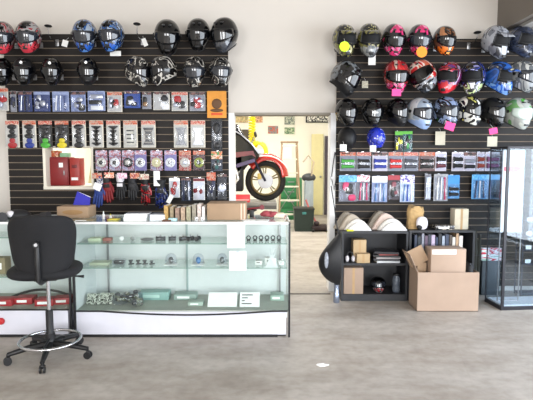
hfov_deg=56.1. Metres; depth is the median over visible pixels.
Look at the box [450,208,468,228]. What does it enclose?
box
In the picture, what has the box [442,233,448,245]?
manual
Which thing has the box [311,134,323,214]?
door
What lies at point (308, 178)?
shop vacuum
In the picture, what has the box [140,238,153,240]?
coil
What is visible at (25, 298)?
flat box
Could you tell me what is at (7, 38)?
helmet
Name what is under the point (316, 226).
jack
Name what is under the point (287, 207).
base cabinet
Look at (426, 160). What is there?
blister pack
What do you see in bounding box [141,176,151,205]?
glove
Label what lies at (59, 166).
metal box
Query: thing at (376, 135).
helmet
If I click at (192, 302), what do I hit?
flat box
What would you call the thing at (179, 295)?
flat box
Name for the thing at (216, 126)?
blister pack
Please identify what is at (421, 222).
pouch
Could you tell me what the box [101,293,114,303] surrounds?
gear
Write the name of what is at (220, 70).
helmet
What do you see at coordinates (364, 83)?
price tag
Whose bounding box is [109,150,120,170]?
blister pack
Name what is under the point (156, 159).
blister pack
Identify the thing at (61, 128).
blister pack
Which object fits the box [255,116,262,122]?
poster
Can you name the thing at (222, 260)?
pack
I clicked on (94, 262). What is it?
flat box
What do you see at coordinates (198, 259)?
pack
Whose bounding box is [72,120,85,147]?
blister pack
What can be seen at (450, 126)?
price tag
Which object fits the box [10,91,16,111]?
blister pack
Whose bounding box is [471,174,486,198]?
blister pack
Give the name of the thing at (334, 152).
strap
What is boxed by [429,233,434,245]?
manual
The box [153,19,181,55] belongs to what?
helmet
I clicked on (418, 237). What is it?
manual
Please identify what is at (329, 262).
bag
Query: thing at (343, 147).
price tag
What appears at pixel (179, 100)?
blister pack
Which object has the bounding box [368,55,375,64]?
price tag
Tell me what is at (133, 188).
glove
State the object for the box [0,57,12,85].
helmet
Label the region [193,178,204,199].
blister pack
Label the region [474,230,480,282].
bundle
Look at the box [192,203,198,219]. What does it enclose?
catalogue
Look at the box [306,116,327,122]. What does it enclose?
poster
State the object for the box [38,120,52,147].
blister pack
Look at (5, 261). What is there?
flat box
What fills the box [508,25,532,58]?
helmet
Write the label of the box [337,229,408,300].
shelf unit
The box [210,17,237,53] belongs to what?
helmet
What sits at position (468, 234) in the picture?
shelf unit
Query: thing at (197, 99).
blister pack
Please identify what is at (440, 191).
blister pack
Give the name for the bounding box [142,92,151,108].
blister pack
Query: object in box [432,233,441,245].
manual
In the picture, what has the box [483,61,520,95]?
helmet
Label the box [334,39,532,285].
panel
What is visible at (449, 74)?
helmet
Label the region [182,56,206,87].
helmet
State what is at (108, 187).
glove
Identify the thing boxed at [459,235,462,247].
manual
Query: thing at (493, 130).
price tag
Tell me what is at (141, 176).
price tag
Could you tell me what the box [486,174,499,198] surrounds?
blister pack
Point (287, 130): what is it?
poster
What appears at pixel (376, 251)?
binder
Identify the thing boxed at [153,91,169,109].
blister pack
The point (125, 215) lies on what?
book
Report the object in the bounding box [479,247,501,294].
carton
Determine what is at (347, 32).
helmet
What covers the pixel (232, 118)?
trim
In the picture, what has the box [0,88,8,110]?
blister pack
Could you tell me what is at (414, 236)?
manual
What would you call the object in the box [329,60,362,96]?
helmet
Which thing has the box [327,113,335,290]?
trim
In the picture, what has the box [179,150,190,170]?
blister pack
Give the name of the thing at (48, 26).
stand
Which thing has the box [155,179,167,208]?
glove
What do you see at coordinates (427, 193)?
blister pack
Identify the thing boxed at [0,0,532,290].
wall
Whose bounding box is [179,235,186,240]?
clamp
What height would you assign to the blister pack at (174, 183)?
0.212 m
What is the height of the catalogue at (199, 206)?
0.135 m
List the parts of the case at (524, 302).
post, post, frame, frame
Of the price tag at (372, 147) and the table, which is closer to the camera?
the price tag at (372, 147)
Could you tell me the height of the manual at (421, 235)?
0.309 m
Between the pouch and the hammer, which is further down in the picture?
the pouch
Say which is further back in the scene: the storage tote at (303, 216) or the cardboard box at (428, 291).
the storage tote at (303, 216)
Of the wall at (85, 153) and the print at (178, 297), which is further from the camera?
the wall at (85, 153)
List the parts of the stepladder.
rail, rail, rail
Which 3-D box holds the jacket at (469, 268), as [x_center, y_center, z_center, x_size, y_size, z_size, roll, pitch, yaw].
[2.005,0.846,4.982,0.092,0.447,0.178,0,5,0]
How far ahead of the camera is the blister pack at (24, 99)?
5.36 m
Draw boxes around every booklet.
[207,292,236,306]
[240,292,259,306]
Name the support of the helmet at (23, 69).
on the stand
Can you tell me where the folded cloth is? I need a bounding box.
[274,212,283,217]
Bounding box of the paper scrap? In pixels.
[316,363,328,366]
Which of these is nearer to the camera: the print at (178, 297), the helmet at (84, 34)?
the print at (178, 297)
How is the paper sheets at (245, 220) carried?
on the display case at (171, 317)
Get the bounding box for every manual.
[411,233,416,248]
[416,233,424,248]
[417,235,420,245]
[424,233,430,245]
[424,235,427,250]
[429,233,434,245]
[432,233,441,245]
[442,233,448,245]
[442,235,444,245]
[447,233,451,245]
[449,233,458,245]
[452,236,455,245]
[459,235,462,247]
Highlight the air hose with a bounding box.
[248,116,267,153]
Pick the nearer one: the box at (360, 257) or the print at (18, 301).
the print at (18, 301)
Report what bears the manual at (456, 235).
on the shelf unit at (468, 234)
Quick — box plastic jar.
[392,273,399,292]
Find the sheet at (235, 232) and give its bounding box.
[227,224,244,247]
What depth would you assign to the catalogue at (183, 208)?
4.21 m
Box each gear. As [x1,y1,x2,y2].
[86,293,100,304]
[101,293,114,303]
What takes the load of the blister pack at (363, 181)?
hanging from the peg
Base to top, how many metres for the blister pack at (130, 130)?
0.289 m
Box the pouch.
[416,217,427,229]
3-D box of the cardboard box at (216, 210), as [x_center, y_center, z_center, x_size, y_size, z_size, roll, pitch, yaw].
[-0.338,0.089,4.358,0.329,0.141,0.262,0,5,0]
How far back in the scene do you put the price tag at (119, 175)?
5.33 m
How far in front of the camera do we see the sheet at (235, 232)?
4.12 m
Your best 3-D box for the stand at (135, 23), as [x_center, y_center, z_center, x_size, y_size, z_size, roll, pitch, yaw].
[-1.333,-1.742,5.237,0.076,0.181,0.263,0,5,0]
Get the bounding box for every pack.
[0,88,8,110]
[5,120,19,147]
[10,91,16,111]
[18,91,32,111]
[22,120,36,147]
[33,91,50,111]
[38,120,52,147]
[52,91,69,111]
[55,120,68,147]
[70,91,85,111]
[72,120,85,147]
[88,91,105,110]
[89,120,103,147]
[95,150,107,170]
[106,120,120,147]
[107,92,122,111]
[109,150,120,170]
[112,258,125,264]
[122,150,133,170]
[123,120,137,147]
[124,91,140,107]
[134,150,146,170]
[141,120,155,147]
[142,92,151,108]
[150,150,162,170]
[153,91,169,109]
[164,150,176,170]
[164,254,177,264]
[169,178,179,197]
[172,92,187,110]
[174,120,187,147]
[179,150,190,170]
[181,178,191,200]
[190,92,205,110]
[191,120,204,147]
[191,253,204,264]
[193,150,204,170]
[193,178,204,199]
[207,91,226,117]
[207,172,215,199]
[211,119,222,149]
[211,151,222,170]
[216,257,227,264]
[217,174,226,199]
[339,175,356,201]
[340,152,355,170]
[356,152,370,170]
[357,175,369,200]
[372,152,387,170]
[372,176,387,201]
[387,175,399,199]
[388,152,402,170]
[395,131,402,151]
[400,175,414,201]
[403,131,412,151]
[403,152,417,170]
[418,152,434,170]
[424,174,430,199]
[433,174,447,200]
[435,152,446,170]
[447,175,459,198]
[451,152,463,170]
[463,152,475,170]
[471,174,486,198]
[476,152,484,170]
[485,152,499,170]
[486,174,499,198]
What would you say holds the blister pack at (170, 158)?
hanging from the peg
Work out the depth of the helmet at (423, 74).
5.00 m
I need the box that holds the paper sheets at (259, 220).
[255,219,268,221]
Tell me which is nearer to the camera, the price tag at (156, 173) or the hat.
the hat
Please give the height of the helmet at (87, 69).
0.293 m
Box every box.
[0,256,10,273]
[0,296,16,305]
[14,294,37,304]
[34,296,54,305]
[54,294,72,304]
[57,205,95,217]
[69,158,84,185]
[73,218,95,220]
[103,237,112,240]
[138,289,170,299]
[174,291,197,299]
[188,299,203,305]
[207,201,246,219]
[255,259,262,264]
[270,292,283,300]
[343,265,362,293]
[351,238,365,260]
[356,253,369,262]
[402,249,478,311]
[404,245,427,271]
[425,246,465,271]
[432,224,454,229]
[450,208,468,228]
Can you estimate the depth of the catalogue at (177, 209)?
4.21 m
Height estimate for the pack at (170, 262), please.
0.097 m
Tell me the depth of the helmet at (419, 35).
4.98 m
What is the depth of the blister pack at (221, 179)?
5.43 m
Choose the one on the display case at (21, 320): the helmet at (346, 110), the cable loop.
the cable loop
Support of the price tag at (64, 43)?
attached to the stand at (48, 26)
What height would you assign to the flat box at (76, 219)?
0.012 m
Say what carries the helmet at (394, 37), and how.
on the stand
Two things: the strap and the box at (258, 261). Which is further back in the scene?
the strap
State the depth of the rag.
4.39 m
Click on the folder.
(80, 199)
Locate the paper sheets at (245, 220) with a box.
[242,219,257,221]
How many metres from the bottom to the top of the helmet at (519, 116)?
0.342 m
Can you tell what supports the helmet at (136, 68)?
on the stand
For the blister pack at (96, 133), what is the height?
0.289 m
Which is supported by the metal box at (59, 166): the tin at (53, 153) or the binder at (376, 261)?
the tin at (53, 153)
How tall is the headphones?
0.117 m
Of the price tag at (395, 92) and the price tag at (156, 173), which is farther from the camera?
the price tag at (156, 173)
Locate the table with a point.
(272, 204)
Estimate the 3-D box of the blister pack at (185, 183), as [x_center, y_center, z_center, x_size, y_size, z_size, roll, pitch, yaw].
[-0.873,-0.113,5.426,0.111,0.251,0.031,0,5,0]
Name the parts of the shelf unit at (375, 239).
panel, panel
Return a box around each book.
[123,216,149,220]
[124,214,148,216]
[125,211,151,213]
[149,213,164,216]
[150,217,164,220]
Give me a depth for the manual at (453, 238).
5.21 m
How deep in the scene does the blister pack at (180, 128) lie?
5.38 m
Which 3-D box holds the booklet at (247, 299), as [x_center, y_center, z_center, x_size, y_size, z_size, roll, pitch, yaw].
[-0.145,0.870,4.314,0.170,0.118,0.120,0,5,0]
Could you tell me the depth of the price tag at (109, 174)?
5.33 m
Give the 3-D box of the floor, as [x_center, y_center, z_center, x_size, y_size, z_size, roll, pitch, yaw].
[-0.100,1.182,4.116,8.200,0.060,18.000,0,5,0]
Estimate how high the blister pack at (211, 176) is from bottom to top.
0.305 m
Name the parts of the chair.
leg, adjust knob, leg, backrest, seat, leg, leg, leg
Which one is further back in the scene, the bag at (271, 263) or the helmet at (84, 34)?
the helmet at (84, 34)
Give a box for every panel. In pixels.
[4,34,228,214]
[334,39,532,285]
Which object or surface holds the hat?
on the display case at (21, 320)
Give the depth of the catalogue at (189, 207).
4.21 m
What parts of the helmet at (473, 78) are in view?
edge trim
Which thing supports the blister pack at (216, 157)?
hanging from the peg
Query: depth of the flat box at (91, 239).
4.26 m
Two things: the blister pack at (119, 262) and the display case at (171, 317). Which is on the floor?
the display case at (171, 317)
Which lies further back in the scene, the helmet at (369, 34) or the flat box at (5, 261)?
the helmet at (369, 34)
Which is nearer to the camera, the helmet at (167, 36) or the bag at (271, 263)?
the bag at (271, 263)
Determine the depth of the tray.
7.37 m
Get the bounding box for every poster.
[236,116,247,122]
[242,130,248,139]
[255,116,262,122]
[268,126,277,133]
[284,116,294,124]
[284,127,294,133]
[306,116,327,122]
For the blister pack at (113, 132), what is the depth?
5.38 m
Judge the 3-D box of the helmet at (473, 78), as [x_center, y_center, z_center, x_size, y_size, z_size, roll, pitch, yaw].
[2.088,-1.242,5.098,0.254,0.354,0.403,5,7,43]
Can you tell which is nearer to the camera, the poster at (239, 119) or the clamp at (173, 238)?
the clamp at (173, 238)
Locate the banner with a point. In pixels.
(517, 157)
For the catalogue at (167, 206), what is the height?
0.125 m
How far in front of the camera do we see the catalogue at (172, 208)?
4.21 m
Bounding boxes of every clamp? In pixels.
[156,235,165,240]
[168,235,175,240]
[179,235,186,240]
[187,235,193,241]
[194,235,200,241]
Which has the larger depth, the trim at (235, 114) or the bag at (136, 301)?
the trim at (235, 114)
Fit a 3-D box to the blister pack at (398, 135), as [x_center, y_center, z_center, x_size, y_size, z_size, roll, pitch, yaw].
[1.427,-0.632,5.381,0.086,0.220,0.031,0,5,0]
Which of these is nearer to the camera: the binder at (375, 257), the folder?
the folder
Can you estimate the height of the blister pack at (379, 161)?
0.205 m
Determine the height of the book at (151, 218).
0.030 m
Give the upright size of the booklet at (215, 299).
0.118 m
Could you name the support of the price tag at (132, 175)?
attached to the glove at (133, 188)
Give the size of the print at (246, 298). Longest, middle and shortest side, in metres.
0.099 x 0.094 x 0.001 m
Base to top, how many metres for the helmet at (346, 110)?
0.298 m
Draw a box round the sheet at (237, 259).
[229,251,246,270]
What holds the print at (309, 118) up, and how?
attached to the poster at (309, 119)
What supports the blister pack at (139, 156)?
hanging from the peg
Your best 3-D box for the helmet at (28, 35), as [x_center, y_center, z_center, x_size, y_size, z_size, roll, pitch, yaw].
[-2.418,-1.650,5.091,0.261,0.342,0.307,2,5,19]
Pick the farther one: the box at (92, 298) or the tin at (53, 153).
the tin at (53, 153)
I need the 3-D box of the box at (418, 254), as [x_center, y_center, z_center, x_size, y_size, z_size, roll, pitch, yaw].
[1.490,0.751,5.033,0.243,0.628,0.102,0,5,0]
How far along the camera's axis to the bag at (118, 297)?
4.33 m
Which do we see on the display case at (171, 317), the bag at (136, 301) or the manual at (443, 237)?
the bag at (136, 301)
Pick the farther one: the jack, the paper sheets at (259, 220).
the jack
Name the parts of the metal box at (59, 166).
door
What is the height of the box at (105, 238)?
0.026 m
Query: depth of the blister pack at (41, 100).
5.35 m
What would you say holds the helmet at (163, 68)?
on the stand
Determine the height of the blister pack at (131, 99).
0.180 m
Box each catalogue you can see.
[164,204,171,218]
[170,205,176,217]
[175,206,181,219]
[181,206,186,219]
[186,205,191,219]
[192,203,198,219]
[197,203,202,219]
[202,205,206,219]
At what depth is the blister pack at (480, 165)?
5.41 m
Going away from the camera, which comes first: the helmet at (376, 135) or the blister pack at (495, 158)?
the helmet at (376, 135)
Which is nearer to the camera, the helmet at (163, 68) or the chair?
the chair
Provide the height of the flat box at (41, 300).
0.055 m
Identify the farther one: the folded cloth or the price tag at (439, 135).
the price tag at (439, 135)
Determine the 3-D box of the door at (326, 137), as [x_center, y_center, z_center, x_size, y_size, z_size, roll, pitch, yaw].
[1.760,-0.633,12.973,0.506,2.039,0.040,0,5,0]
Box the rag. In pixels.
[260,211,277,216]
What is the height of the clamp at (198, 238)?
0.056 m
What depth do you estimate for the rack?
5.35 m
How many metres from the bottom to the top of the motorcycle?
1.166 m
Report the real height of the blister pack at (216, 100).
0.284 m
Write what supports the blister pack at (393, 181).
hanging from the peg
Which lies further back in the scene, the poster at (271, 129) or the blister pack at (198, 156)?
the poster at (271, 129)
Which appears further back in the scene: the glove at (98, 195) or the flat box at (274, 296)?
the glove at (98, 195)
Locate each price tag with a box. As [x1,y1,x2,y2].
[61,40,68,46]
[92,173,101,178]
[92,181,101,190]
[104,171,113,177]
[110,51,120,55]
[117,171,126,178]
[130,171,139,178]
[139,172,148,179]
[141,38,147,46]
[153,167,159,185]
[166,193,173,203]
[339,39,349,51]
[340,142,346,150]
[362,78,367,87]
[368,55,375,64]
[370,142,375,151]
[392,87,400,95]
[416,47,426,57]
[435,131,444,144]
[444,121,455,130]
[487,136,496,146]
[489,127,497,134]
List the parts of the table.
platform frame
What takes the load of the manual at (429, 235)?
on the shelf unit at (468, 234)
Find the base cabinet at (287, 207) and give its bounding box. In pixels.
[280,177,301,219]
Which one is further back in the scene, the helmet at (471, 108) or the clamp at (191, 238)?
the helmet at (471, 108)
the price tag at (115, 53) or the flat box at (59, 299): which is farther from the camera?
the price tag at (115, 53)
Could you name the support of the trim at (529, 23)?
attached to the wall at (283, 58)
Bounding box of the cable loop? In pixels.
[12,288,68,295]
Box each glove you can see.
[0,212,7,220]
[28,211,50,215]
[93,176,104,207]
[102,175,113,202]
[115,174,126,200]
[127,175,138,200]
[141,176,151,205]
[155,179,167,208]
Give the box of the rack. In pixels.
[514,206,532,295]
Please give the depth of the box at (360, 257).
5.21 m
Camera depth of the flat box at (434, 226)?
5.21 m
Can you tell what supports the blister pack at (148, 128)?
hanging from the peg
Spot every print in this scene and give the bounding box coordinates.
[17,300,26,302]
[143,295,158,297]
[177,296,188,298]
[210,99,222,114]
[242,294,252,303]
[307,116,327,120]
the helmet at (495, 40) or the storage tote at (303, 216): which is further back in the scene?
the storage tote at (303, 216)
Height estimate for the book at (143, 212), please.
0.008 m
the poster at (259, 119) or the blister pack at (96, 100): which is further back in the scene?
the poster at (259, 119)
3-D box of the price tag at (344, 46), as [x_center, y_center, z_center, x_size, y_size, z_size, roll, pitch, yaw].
[0.766,-1.529,4.932,0.100,0.139,0.052,0,5,0]
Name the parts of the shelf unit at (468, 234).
panel, panel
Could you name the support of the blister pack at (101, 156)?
hanging from the peg
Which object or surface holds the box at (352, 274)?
on the shelf unit at (375, 239)
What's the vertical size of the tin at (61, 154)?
0.045 m
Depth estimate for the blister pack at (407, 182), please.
5.43 m
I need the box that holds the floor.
[0,215,532,399]
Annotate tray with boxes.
[236,194,249,202]
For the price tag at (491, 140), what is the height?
0.146 m
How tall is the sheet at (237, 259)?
0.164 m
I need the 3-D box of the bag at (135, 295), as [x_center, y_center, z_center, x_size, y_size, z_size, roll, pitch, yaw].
[-1.178,0.844,4.393,0.178,0.110,0.100,-2,5,-23]
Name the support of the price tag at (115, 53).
attached to the helmet at (111, 34)
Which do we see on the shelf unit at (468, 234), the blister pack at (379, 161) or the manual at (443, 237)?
the manual at (443, 237)
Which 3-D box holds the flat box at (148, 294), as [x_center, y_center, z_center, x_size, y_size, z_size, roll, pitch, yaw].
[-1.008,0.853,4.514,0.270,0.070,0.121,0,5,0]
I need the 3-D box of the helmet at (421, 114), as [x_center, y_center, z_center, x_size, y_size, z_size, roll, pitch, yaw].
[1.574,-0.886,5.157,0.270,0.340,0.313,-5,7,-44]
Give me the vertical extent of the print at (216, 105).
0.175 m
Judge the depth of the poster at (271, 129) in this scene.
12.86 m
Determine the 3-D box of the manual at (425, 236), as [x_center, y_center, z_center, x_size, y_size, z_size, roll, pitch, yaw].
[1.663,0.507,5.313,0.034,0.284,0.200,0,5,0]
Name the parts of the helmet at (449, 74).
edge trim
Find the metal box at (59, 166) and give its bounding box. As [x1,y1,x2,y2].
[50,157,74,185]
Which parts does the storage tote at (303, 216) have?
lid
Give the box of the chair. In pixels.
[3,215,92,373]
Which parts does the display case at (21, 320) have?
sliding door, corner post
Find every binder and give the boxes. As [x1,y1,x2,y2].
[373,252,399,257]
[373,259,399,262]
[374,249,398,254]
[374,257,398,260]
[375,257,400,258]
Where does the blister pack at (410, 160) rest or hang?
hanging from the peg
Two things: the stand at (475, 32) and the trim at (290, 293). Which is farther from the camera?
the trim at (290, 293)
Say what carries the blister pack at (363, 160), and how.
hanging from the peg
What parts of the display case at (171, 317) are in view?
corner post, panel, sliding door, glass, frame, sliding door, glass, corner post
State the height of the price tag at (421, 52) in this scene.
0.142 m
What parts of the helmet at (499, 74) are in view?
edge trim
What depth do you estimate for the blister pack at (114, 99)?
5.35 m
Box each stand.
[44,24,58,45]
[133,22,142,44]
[467,31,480,48]
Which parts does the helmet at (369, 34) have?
edge trim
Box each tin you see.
[51,151,61,156]
[60,153,70,156]
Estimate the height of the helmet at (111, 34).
0.342 m
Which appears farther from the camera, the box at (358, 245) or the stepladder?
the stepladder
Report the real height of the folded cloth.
0.040 m
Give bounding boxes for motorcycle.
[236,124,287,200]
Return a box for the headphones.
[345,251,354,261]
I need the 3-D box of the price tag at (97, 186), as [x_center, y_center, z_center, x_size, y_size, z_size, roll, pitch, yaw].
[-1.795,-0.153,5.331,0.105,0.122,0.052,0,5,0]
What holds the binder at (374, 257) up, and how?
on the binder at (376, 261)
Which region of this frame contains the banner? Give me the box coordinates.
[497,150,524,300]
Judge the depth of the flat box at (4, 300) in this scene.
4.24 m
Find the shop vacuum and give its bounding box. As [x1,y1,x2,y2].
[302,155,315,205]
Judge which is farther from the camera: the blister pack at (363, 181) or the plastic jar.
the blister pack at (363, 181)
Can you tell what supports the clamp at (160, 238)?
on the display case at (171, 317)
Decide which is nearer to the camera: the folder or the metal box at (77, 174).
the folder
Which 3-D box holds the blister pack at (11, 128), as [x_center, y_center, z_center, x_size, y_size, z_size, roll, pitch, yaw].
[-2.737,-0.706,5.375,0.147,0.296,0.031,0,5,0]
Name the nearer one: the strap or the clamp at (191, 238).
the clamp at (191, 238)
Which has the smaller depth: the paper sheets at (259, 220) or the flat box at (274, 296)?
the paper sheets at (259, 220)
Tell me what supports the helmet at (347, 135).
on the stand
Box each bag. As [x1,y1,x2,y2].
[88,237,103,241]
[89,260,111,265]
[112,292,126,302]
[124,290,142,302]
[132,298,143,306]
[265,249,278,267]
[318,186,340,284]
[406,204,423,228]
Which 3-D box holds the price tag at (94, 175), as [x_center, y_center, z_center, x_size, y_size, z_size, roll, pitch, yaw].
[-1.806,-0.281,5.350,0.105,0.100,0.052,0,5,0]
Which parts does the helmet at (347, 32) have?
edge trim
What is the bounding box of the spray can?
[333,284,339,302]
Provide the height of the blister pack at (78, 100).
0.212 m
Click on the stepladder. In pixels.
(297, 185)
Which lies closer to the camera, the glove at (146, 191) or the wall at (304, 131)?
the glove at (146, 191)
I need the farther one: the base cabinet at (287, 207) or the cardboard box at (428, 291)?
the base cabinet at (287, 207)
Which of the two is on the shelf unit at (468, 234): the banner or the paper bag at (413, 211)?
the paper bag at (413, 211)
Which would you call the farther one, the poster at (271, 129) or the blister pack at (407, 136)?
the poster at (271, 129)
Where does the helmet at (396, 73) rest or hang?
on the stand
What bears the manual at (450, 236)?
on the shelf unit at (468, 234)
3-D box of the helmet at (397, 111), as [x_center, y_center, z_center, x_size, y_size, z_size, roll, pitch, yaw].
[1.351,-0.899,5.158,0.236,0.296,0.274,1,5,7]
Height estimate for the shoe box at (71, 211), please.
0.100 m
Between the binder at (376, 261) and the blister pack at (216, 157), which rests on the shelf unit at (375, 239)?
the binder at (376, 261)
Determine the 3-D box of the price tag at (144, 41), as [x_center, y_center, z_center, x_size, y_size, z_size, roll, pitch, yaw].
[-1.285,-1.681,5.300,0.074,0.123,0.052,0,5,0]
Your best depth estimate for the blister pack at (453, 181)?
5.43 m
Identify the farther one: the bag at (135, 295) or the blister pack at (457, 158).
the blister pack at (457, 158)
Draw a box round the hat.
[6,209,30,218]
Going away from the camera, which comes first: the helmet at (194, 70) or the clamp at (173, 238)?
the clamp at (173, 238)
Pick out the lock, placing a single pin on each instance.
(2, 321)
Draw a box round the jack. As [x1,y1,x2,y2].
[305,199,326,231]
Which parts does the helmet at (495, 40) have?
edge trim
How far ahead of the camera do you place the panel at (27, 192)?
5.44 m
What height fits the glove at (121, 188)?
0.284 m
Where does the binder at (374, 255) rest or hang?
on the binder at (375, 257)
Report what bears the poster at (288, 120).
attached to the wall at (304, 131)
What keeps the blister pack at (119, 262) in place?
on the display case at (171, 317)
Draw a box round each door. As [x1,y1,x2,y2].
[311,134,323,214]
[324,136,327,214]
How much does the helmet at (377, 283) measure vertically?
0.153 m
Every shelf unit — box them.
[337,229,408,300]
[404,226,475,300]
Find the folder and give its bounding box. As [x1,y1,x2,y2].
[73,191,89,204]
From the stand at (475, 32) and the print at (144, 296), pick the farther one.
the stand at (475, 32)
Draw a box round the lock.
[0,318,4,324]
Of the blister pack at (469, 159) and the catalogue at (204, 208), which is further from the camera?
the blister pack at (469, 159)
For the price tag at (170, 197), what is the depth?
5.32 m
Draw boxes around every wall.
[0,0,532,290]
[53,148,90,183]
[236,116,327,214]
[497,0,532,30]
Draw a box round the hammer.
[247,205,263,216]
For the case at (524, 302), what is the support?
on the floor
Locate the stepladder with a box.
[278,141,300,214]
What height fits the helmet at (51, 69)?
0.294 m
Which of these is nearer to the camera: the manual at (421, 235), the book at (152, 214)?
the book at (152, 214)
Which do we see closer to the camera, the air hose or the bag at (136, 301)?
the bag at (136, 301)
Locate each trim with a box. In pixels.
[42,146,93,188]
[229,113,235,200]
[234,113,330,115]
[290,293,329,293]
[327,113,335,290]
[509,18,532,31]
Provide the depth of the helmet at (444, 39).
5.00 m
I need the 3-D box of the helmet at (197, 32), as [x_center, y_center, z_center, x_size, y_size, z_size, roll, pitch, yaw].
[-0.691,-1.673,5.088,0.274,0.345,0.292,4,6,37]
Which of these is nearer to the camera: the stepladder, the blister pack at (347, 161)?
the blister pack at (347, 161)
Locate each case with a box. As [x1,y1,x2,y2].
[0,218,75,336]
[72,215,290,336]
[485,146,532,309]
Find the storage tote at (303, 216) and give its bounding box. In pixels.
[293,206,314,231]
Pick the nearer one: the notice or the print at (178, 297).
the print at (178, 297)
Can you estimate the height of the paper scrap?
0.004 m
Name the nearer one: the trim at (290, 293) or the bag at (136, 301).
the bag at (136, 301)
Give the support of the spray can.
on the floor
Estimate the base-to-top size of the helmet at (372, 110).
0.299 m
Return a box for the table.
[247,199,276,214]
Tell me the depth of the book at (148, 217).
4.17 m
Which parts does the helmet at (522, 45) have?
edge trim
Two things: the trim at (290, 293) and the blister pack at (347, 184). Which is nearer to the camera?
the blister pack at (347, 184)
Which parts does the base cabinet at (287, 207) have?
drawer, drawer, drawer, drawer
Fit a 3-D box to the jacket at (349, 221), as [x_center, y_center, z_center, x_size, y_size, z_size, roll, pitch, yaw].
[0.908,0.222,5.301,0.370,0.184,0.235,0,5,0]
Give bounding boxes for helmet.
[0,21,15,54]
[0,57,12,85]
[11,58,35,84]
[14,21,41,53]
[39,57,63,85]
[71,19,97,52]
[76,58,99,84]
[98,19,124,51]
[124,56,149,87]
[149,55,177,85]
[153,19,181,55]
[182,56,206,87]
[185,18,209,51]
[208,57,232,87]
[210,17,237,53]
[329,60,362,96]
[332,24,356,57]
[335,98,357,126]
[337,127,356,153]
[357,23,380,57]
[361,98,383,126]
[366,127,385,153]
[370,276,385,292]
[382,24,406,56]
[383,60,409,92]
[385,98,409,126]
[407,24,432,56]
[407,97,433,129]
[408,59,437,93]
[432,26,456,55]
[433,96,459,125]
[437,62,461,93]
[457,96,482,125]
[461,61,485,94]
[480,97,506,127]
[481,25,515,59]
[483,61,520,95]
[504,97,532,129]
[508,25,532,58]
[511,60,532,92]
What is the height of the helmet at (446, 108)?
0.324 m
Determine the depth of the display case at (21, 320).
4.18 m
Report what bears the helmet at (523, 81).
on the stand
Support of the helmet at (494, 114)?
on the stand
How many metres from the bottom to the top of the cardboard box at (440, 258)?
0.599 m
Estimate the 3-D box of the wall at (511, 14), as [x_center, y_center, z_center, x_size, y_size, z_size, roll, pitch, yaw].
[3.240,-1.781,0.108,1.520,0.870,10.520,0,5,0]
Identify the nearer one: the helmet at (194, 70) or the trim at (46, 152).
the helmet at (194, 70)
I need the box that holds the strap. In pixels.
[331,152,336,188]
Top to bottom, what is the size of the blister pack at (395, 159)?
0.205 m
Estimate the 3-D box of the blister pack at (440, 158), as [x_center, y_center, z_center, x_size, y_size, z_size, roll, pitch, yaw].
[1.887,-0.415,5.396,0.120,0.205,0.058,0,5,0]
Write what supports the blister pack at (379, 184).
hanging from the peg
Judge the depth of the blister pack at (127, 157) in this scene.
5.40 m
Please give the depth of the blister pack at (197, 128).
5.38 m
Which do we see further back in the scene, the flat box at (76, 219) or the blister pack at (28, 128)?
the blister pack at (28, 128)
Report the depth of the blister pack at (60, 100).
5.36 m
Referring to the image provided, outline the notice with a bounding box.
[282,147,291,158]

